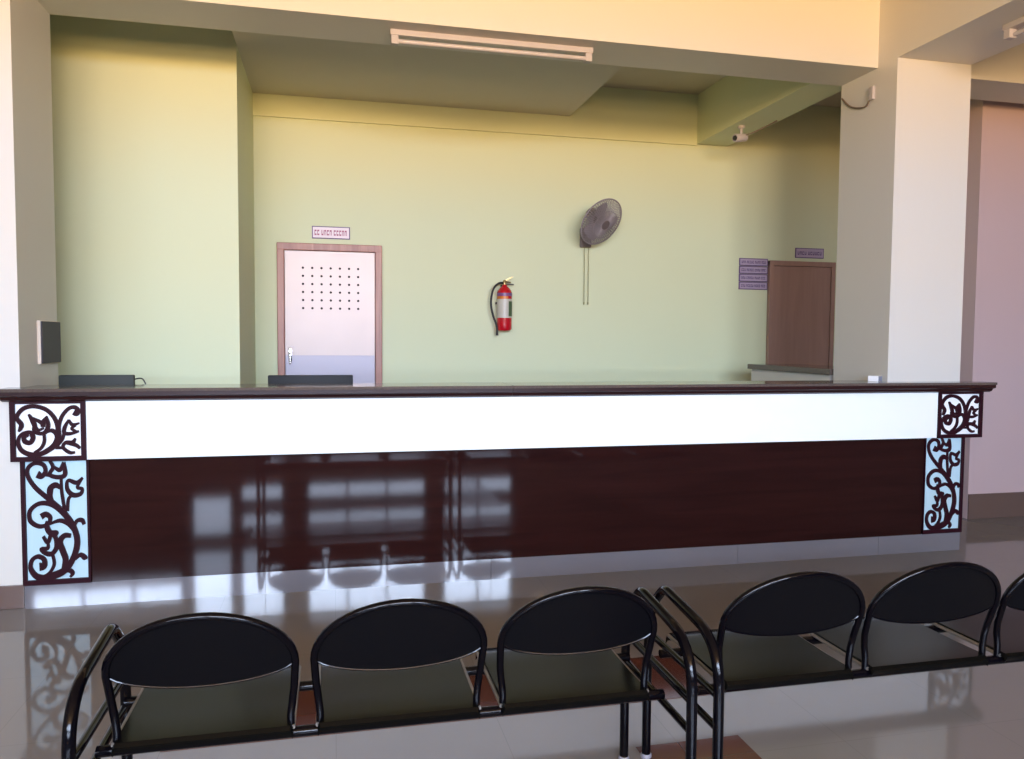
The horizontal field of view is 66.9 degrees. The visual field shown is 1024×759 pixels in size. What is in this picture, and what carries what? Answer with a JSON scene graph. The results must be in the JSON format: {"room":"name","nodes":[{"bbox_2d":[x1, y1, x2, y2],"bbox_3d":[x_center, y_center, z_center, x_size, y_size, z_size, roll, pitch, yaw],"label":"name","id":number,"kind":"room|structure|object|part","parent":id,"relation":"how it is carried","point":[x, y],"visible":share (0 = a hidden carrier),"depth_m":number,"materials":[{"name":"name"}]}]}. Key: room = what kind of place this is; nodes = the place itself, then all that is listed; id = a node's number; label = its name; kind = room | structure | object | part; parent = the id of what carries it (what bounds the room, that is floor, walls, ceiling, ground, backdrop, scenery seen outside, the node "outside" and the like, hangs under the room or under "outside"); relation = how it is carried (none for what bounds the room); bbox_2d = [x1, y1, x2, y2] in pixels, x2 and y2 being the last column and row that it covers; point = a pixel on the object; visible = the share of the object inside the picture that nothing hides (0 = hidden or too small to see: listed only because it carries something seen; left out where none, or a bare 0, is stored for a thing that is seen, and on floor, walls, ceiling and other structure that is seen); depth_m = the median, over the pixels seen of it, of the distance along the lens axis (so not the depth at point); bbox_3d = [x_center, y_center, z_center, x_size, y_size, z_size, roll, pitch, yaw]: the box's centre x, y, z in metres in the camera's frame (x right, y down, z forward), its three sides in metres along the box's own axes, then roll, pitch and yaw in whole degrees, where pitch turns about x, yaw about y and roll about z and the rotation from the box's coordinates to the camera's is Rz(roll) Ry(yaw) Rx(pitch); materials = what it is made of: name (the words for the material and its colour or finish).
{"room":"hospital interior","nodes":[
{"label":"hospital interior","id":0,"kind":"room"},
{"bbox_2d":[0,0,58,587],"bbox_3d":[-4.300,-0.687,3.946,3.388,3.800,0.585,0,3,-13],"label":"column","id":1,"kind":"structure","parent":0,"point":[27,213],"depth_m":4.11,"materials":[{"name":"beige paint"}]},
{"bbox_2d":[0,585,24,609],"bbox_3d":[-4.247,1.163,3.751,3.385,0.125,0.012,0,3,-13],"label":"baseboard","id":2,"kind":"structure","parent":1,"relation":"attached to","point":[11,596],"depth_m":4.11,"materials":[{"name":"brown tile"}]},
{"bbox_2d":[37,320,60,363],"bbox_3d":[-2.666,-0.215,4.467,0.026,0.245,0.310,0,3,-13],"label":"speaker","id":3,"kind":"object","parent":1,"relation":"attached to","point":[48,332],"visible":1,"depth_m":4.42,"materials":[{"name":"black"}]},
{"bbox_2d":[50,14,255,383],"bbox_3d":[-4.192,-0.773,5.603,4.340,3.800,1.140,0,3,-13],"label":"wall","id":4,"kind":"structure","parent":0,"point":[152,124],"depth_m":5.38,"materials":[{"name":"green paint"}]},
{"bbox_2d":[0,516,1023,758],"bbox_3d":[1.716,1.436,1.499,14.000,0.100,12.000,0,3,-13],"label":"floor","id":5,"kind":"structure","parent":0,"point":[977,712],"depth_m":3.17,"materials":[{"name":"tile"}]},
{"bbox_2d":[61,586,697,758],"bbox_3d":[-0.328,0.948,2.259,1.618,0.766,0.586,0,3,-13],"label":"bench","id":6,"kind":"object","parent":5,"relation":"on","point":[206,679],"visible":1,"depth_m":2.14,"materials":[{"name":"black metal"}]},
{"bbox_3d":[-1.094,1.005,2.065,0.030,0.638,0.538,0,3,-13],"label":"frame","id":7,"kind":"part","parent":6,"relation":"part of","materials":[{"name":"black metal"}]},
{"bbox_3d":[-0.788,0.689,1.961,0.451,0.201,0.069,0,3,-13],"label":"backrest","id":8,"kind":"part","parent":6,"relation":"part of","materials":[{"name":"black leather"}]},
{"bbox_3d":[-0.845,0.933,2.217,0.442,0.050,0.435,0,3,-13],"label":"seat","id":9,"kind":"part","parent":6,"relation":"part of","materials":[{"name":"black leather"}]},
{"bbox_3d":[-0.365,0.930,2.417,1.550,0.029,0.028,0,3,-13],"label":"rail","id":10,"kind":"part","parent":6,"relation":"part of","materials":[{"name":"black metal"}]},
{"bbox_3d":[-0.303,0.945,2.147,1.550,0.029,0.028,0,3,-13],"label":"rail","id":11,"kind":"part","parent":6,"relation":"part of","materials":[{"name":"black metal"}]},
{"bbox_3d":[-0.295,0.687,2.074,0.451,0.201,0.069,0,3,-13],"label":"backrest","id":12,"kind":"part","parent":6,"relation":"part of","materials":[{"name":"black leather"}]},
{"bbox_3d":[-0.352,0.931,2.330,0.442,0.050,0.435,0,3,-13],"label":"seat","id":13,"kind":"part","parent":6,"relation":"part of","materials":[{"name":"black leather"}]},
{"bbox_3d":[0.141,0.928,2.443,0.442,0.050,0.435,0,3,-13],"label":"seat","id":14,"kind":"part","parent":6,"relation":"part of","materials":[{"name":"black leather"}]},
{"bbox_3d":[0.199,0.684,2.187,0.451,0.201,0.069,0,3,-13],"label":"backrest","id":15,"kind":"part","parent":6,"relation":"part of","materials":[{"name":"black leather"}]},
{"bbox_3d":[0.446,0.997,2.418,0.030,0.638,0.538,0,3,-13],"label":"frame","id":16,"kind":"part","parent":6,"relation":"part of","materials":[{"name":"black metal"}]},
{"bbox_2d":[161,656,709,751],"bbox_3d":[-0.252,1.285,3.140,2.100,0.002,0.410,0,3,-13],"label":"inlay","id":17,"kind":"object","parent":5,"relation":"on","point":[306,709],"visible":0.14,"depth_m":3.15,"materials":[{"name":"brown tile"}]},
{"bbox_2d":[0,380,997,608],"bbox_3d":[0.303,0.613,4.799,6.068,1.178,0.358,0,3,-13],"label":"reception counter","id":18,"kind":"object","parent":5,"relation":"on","point":[134,492],"depth_m":4.58,"materials":[{"name":"red laminate"}]},
{"bbox_3d":[-2.425,0.754,4.138,0.328,0.672,0.029,0,3,-13],"label":"backing panel","id":19,"kind":"part","parent":18,"relation":"part of","materials":[{"name":"glass"}]},
{"bbox_3d":[0.277,0.747,4.758,5.217,0.665,0.030,0,3,-13],"label":"panel","id":20,"kind":"part","parent":18,"relation":"part of","materials":[{"name":"red laminate"}]},
{"bbox_2d":[868,375,881,381],"bbox_3d":[2.480,-0.006,5.294,0.060,0.038,0.072,-2,4,-43],"label":"carton","id":21,"kind":"object","parent":18,"relation":"on","point":[870,378],"visible":1,"depth_m":5.27,"materials":[{"name":"white cardboard"}]},
{"bbox_3d":[2.974,0.727,5.375,0.317,0.672,0.029,0,3,-13],"label":"backing panel","id":22,"kind":"part","parent":18,"relation":"part of","materials":[{"name":"glass"}]},
{"bbox_2d":[636,735,761,758],"bbox_3d":[0.783,1.343,2.163,0.400,0.002,1.320,0,3,-13],"label":"inlay","id":23,"kind":"object","parent":5,"relation":"on","point":[734,747],"visible":0.8,"depth_m":2.74,"materials":[{"name":"brown tile"}]},
{"bbox_2d":[747,364,833,380],"bbox_3d":[2.516,0.508,6.513,0.530,1.240,1.200,0,3,-13],"label":"counter","id":24,"kind":"object","parent":5,"relation":"on","point":[759,372],"depth_m":6.44,"materials":[{"name":"beige paint"}]},
{"bbox_2d":[640,561,1023,758],"bbox_3d":[1.538,0.938,2.687,2.124,0.766,0.586,0,3,-13],"label":"bench","id":25,"kind":"object","parent":5,"relation":"on","point":[756,643],"visible":0.91,"depth_m":2.46,"materials":[{"name":"black metal"}]},
{"bbox_3d":[0.526,0.997,2.436,0.030,0.638,0.538,0,3,-13],"label":"frame","id":26,"kind":"part","parent":25,"relation":"part of","materials":[{"name":"black metal"}]},
{"bbox_3d":[0.811,0.925,2.596,0.442,0.050,0.435,0,3,-13],"label":"seat","id":27,"kind":"part","parent":25,"relation":"part of","materials":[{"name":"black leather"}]},
{"bbox_3d":[0.868,0.681,2.341,0.467,0.201,0.069,0,3,-13],"label":"backrest","id":28,"kind":"part","parent":25,"relation":"part of","materials":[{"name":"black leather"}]},
{"bbox_3d":[1.502,0.921,2.845,2.056,0.029,0.028,0,3,-13],"label":"rail","id":29,"kind":"part","parent":25,"relation":"part of","materials":[{"name":"black metal"}]},
{"bbox_3d":[1.564,0.936,2.575,2.056,0.029,0.028,0,3,-13],"label":"rail","id":30,"kind":"part","parent":25,"relation":"part of","materials":[{"name":"black metal"}]},
{"bbox_3d":[1.304,0.922,2.710,0.442,0.050,0.435,0,3,-13],"label":"seat","id":31,"kind":"part","parent":25,"relation":"part of","materials":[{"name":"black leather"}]},
{"bbox_3d":[1.361,0.679,2.454,0.467,0.201,0.069,0,3,-13],"label":"backrest","id":32,"kind":"part","parent":25,"relation":"part of","materials":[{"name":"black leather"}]},
{"bbox_3d":[1.797,0.920,2.823,0.442,0.050,0.435,0,3,-13],"label":"seat","id":33,"kind":"part","parent":25,"relation":"part of","materials":[{"name":"black leather"}]},
{"bbox_3d":[1.855,0.676,2.567,0.467,0.201,0.069,0,3,-13],"label":"backrest","id":34,"kind":"part","parent":25,"relation":"part of","materials":[{"name":"black leather"}]},
{"bbox_2d":[833,0,970,381],"bbox_3d":[2.768,-0.723,5.566,0.580,3.800,0.585,0,3,-13],"label":"pillar","id":35,"kind":"structure","parent":5,"relation":"on","point":[903,164],"depth_m":5.29,"materials":[{"name":"beige paint"}]},
{"bbox_2d":[841,86,874,108],"bbox_3d":[2.461,-1.986,5.529,0.022,0.146,0.356,0,3,-13],"label":"junction box","id":36,"kind":"object","parent":35,"relation":"attached to","point":[871,95],"visible":1,"depth_m":5.38,"materials":[{"name":"grey plastic"}]},
{"bbox_3d":[-0.249,0.799,5.267,4.900,0.750,0.720,0,3,-13],"label":"desk","id":37,"kind":"object","parent":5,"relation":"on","visible":0},
{"bbox_2d":[59,375,145,384],"bbox_3d":[-2.408,0.208,4.585,0.480,0.471,0.180,0,3,-13],"label":"computer monitor","id":38,"kind":"object","parent":37,"relation":"on","point":[63,379],"visible":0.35,"depth_m":4.55,"materials":[{"name":"grey plastic"}]},
{"bbox_2d":[268,375,352,383],"bbox_3d":[-1.256,0.205,4.849,0.514,0.466,0.180,0,3,-13],"label":"computer monitor","id":39,"kind":"object","parent":37,"relation":"on","point":[272,379],"visible":0.19,"depth_m":4.82,"materials":[{"name":"black plastic"}]},
{"bbox_2d":[253,105,840,383],"bbox_3d":[0.372,-0.831,7.310,14.000,3.800,0.150,0,3,-13],"label":"wall","id":40,"kind":"structure","parent":0,"point":[454,215],"depth_m":7.21,"materials":[{"name":"green paint"}]},
{"bbox_2d":[277,242,381,382],"bbox_3d":[-1.586,-0.047,6.783,0.890,2.262,0.083,0,3,-13],"label":"door","id":41,"kind":"structure","parent":40,"relation":"in","point":[329,299],"depth_m":6.76,"materials":[{"name":"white wood"}]},
{"bbox_3d":[-1.913,-0.203,6.684,0.030,0.140,0.053,0,3,-13],"label":"handle","id":42,"kind":"part","parent":41,"relation":"part of","materials":[{"name":"silver metal"}]},
{"bbox_3d":[-1.591,0.426,6.816,0.760,1.275,0.006,0,3,-13],"label":"kick panel","id":43,"kind":"part","parent":41,"relation":"part of","materials":[{"name":"grey metal"}]},
{"bbox_2d":[312,226,349,239],"bbox_3d":[-1.577,-1.278,6.754,0.323,0.107,0.014,0,3,-13],"label":"door sign","id":44,"kind":"object","parent":40,"relation":"attached to","point":[318,232],"visible":1,"depth_m":6.75,"materials":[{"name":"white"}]},
{"bbox_2d":[253,87,697,145],"bbox_3d":[-0.206,-2.482,6.998,4.070,0.478,0.025,0,3,-13],"label":"beam","id":45,"kind":"structure","parent":40,"relation":"attached to","point":[618,114],"depth_m":7.12,"materials":[{"name":"green paint"}]},
{"bbox_2d":[490,277,513,335],"bbox_3d":[-0.097,-0.669,7.054,0.223,0.537,0.154,0,3,-13],"label":"fire extinguisher","id":46,"kind":"object","parent":40,"relation":"attached to","point":[504,293],"visible":1,"depth_m":7.00,"materials":[{"name":"red metal"}]},
{"bbox_2d":[509,301,511,315],"bbox_3d":[-0.011,-0.641,7.026,0.010,0.135,0.070,2,3,26],"label":"print","id":47,"kind":"object","parent":46,"relation":"attached to","point":[510,302],"depth_m":7.01,"materials":[{"name":"green paper"}]},
{"bbox_2d":[580,198,621,303],"bbox_3d":[0.805,-1.150,7.041,0.379,0.922,0.498,1,3,4],"label":"wall fan","id":48,"kind":"object","parent":40,"relation":"attached to","point":[600,220],"visible":1,"depth_m":6.94,"materials":[{"name":"grey plastic"}]},
{"bbox_3d":[0.677,-0.974,7.264,0.013,0.545,0.013,1,3,10],"label":"pull cord","id":49,"kind":"part","parent":48,"relation":"part of","materials":[{"name":"beige plastic"}]},
{"bbox_3d":[0.689,-1.327,7.260,0.110,0.180,0.035,0,3,-13],"label":"wall plate","id":50,"kind":"part","parent":48,"relation":"part of","materials":[{"name":"grey plastic"}]},
{"bbox_3d":[0.716,-0.974,7.273,0.013,0.545,0.013,1,3,10],"label":"pull cord","id":51,"kind":"part","parent":48,"relation":"part of","materials":[{"name":"beige plastic"}]},
{"bbox_3d":[0.715,-1.336,6.975,0.167,0.162,0.078,0,3,-13],"label":"blade","id":52,"kind":"part","parent":48,"relation":"part of","materials":[{"name":"grey plastic"}]},
{"bbox_3d":[0.794,-1.492,6.868,0.073,0.162,0.167,2,3,28],"label":"blade","id":53,"kind":"part","parent":48,"relation":"part of","materials":[{"name":"grey plastic"}]},
{"bbox_2d":[738,282,766,289],"bbox_3d":[2.389,-0.929,7.683,0.310,0.074,0.014,0,3,-13],"label":"strip","id":54,"kind":"object","parent":40,"relation":"attached to","point":[742,285],"visible":1,"depth_m":7.68,"materials":[{"name":"purple plastic"}]},
{"bbox_2d":[739,274,767,281],"bbox_3d":[2.390,-1.006,7.679,0.310,0.074,0.014,0,3,-13],"label":"strip","id":55,"kind":"object","parent":40,"relation":"attached to","point":[742,277],"visible":1,"depth_m":7.67,"materials":[{"name":"purple plastic"}]},
{"bbox_2d":[739,266,767,273],"bbox_3d":[2.390,-1.083,7.675,0.310,0.074,0.014,0,3,-13],"label":"strip","id":56,"kind":"object","parent":40,"relation":"attached to","point":[742,269],"visible":1,"depth_m":7.67,"materials":[{"name":"purple"}]},
{"bbox_2d":[739,258,767,265],"bbox_3d":[2.391,-1.161,7.671,0.310,0.074,0.014,0,3,-13],"label":"strip","id":57,"kind":"object","parent":40,"relation":"attached to","point":[742,261],"visible":1,"depth_m":7.66,"materials":[{"name":"purple plastic"}]},
{"bbox_2d":[765,260,835,365],"bbox_3d":[2.903,-0.062,7.831,0.740,2.245,0.046,0,3,-13],"label":"door","id":58,"kind":"structure","parent":40,"relation":"in","point":[800,294],"depth_m":7.79,"materials":[{"name":"brown wood"}]},
{"bbox_2d":[795,248,823,258],"bbox_3d":[2.996,-1.271,7.803,0.320,0.100,0.014,0,3,-13],"label":"door sign","id":59,"kind":"object","parent":40,"relation":"attached to","point":[815,253],"visible":1,"depth_m":7.80,"materials":[{"name":"purple plastic"}]},
{"bbox_2d":[601,66,841,106],"bbox_3d":[1.743,-2.469,1.294,14.000,0.120,12.000,0,3,-13],"label":"ceiling","id":60,"kind":"structure","parent":0,"point":[636,78],"depth_m":7.06,"materials":[{"name":"paint"}]},
{"bbox_2d":[232,31,622,115],"bbox_3d":[-0.620,-2.522,5.940,2.790,0.293,1.845,0,3,-13],"label":"ceiling slab","id":61,"kind":"structure","parent":60,"relation":"attached to","point":[273,64],"depth_m":6.08,"materials":[{"name":"paint"}]},
{"bbox_2d":[38,0,879,85],"bbox_3d":[-0.092,-2.375,4.920,5.267,0.472,0.392,0,3,-13],"label":"beam","id":62,"kind":"structure","parent":60,"relation":"attached to","point":[827,42],"depth_m":4.93,"materials":[{"name":"beige paint"}]},
{"bbox_2d":[390,29,592,63],"bbox_3d":[-0.114,-2.094,4.880,1.296,0.086,0.060,0,3,-13],"label":"tube light","id":63,"kind":"object","parent":62,"relation":"attached to","point":[398,36],"visible":1,"depth_m":4.85,"materials":[{"name":"grey plastic"}]},
{"bbox_2d":[697,76,841,145],"bbox_3d":[2.145,-2.450,6.579,0.325,0.465,1.845,0,3,-13],"label":"beam","id":64,"kind":"structure","parent":60,"relation":"attached to","point":[731,102],"depth_m":6.64,"materials":[{"name":"green paint"}]},
{"bbox_2d":[732,120,776,141],"bbox_3d":[2.103,-2.150,6.723,0.364,0.151,0.149,3,4,45],"label":"security camera","id":65,"kind":"object","parent":64,"relation":"attached to","point":[742,137],"visible":1,"depth_m":6.79,"materials":[{"name":"grey plastic"}]},
{"bbox_2d":[898,0,1023,64],"bbox_3d":[3.911,-2.121,0.549,0.580,0.467,9.545,0,3,-13],"label":"beam","id":66,"kind":"structure","parent":60,"relation":"attached to","point":[969,32],"depth_m":4.85,"materials":[{"name":"beige paint"}]},
{"bbox_2d":[1002,16,1023,39],"bbox_3d":[3.092,-2.030,3.990,0.060,0.086,1.296,0,3,-13],"label":"tube light","id":67,"kind":"object","parent":66,"relation":"attached to","point":[1010,30],"visible":1,"depth_m":4.56,"materials":[{"name":"grey plastic"}]},
{"bbox_2d":[970,43,1023,103],"bbox_3d":[5.362,-2.398,6.171,4.765,0.482,0.392,0,3,-13],"label":"beam","id":68,"kind":"structure","parent":60,"relation":"attached to","point":[999,77],"depth_m":5.58,"materials":[{"name":"beige paint"}]},
{"bbox_2d":[960,99,1023,518],"bbox_3d":[5.481,-0.807,7.533,3.940,3.800,1.700,0,3,-13],"label":"wall","id":69,"kind":"structure","parent":0,"point":[992,336],"depth_m":6.33,"materials":[{"name":"paint"}]},
{"bbox_2d":[967,492,1023,518],"bbox_3d":[5.660,1.033,6.794,3.940,0.205,0.012,0,3,-13],"label":"baseboard","id":70,"kind":"structure","parent":69,"relation":"attached to","point":[1009,504],"depth_m":6.41,"materials":[{"name":"brown tile"}]}
]}

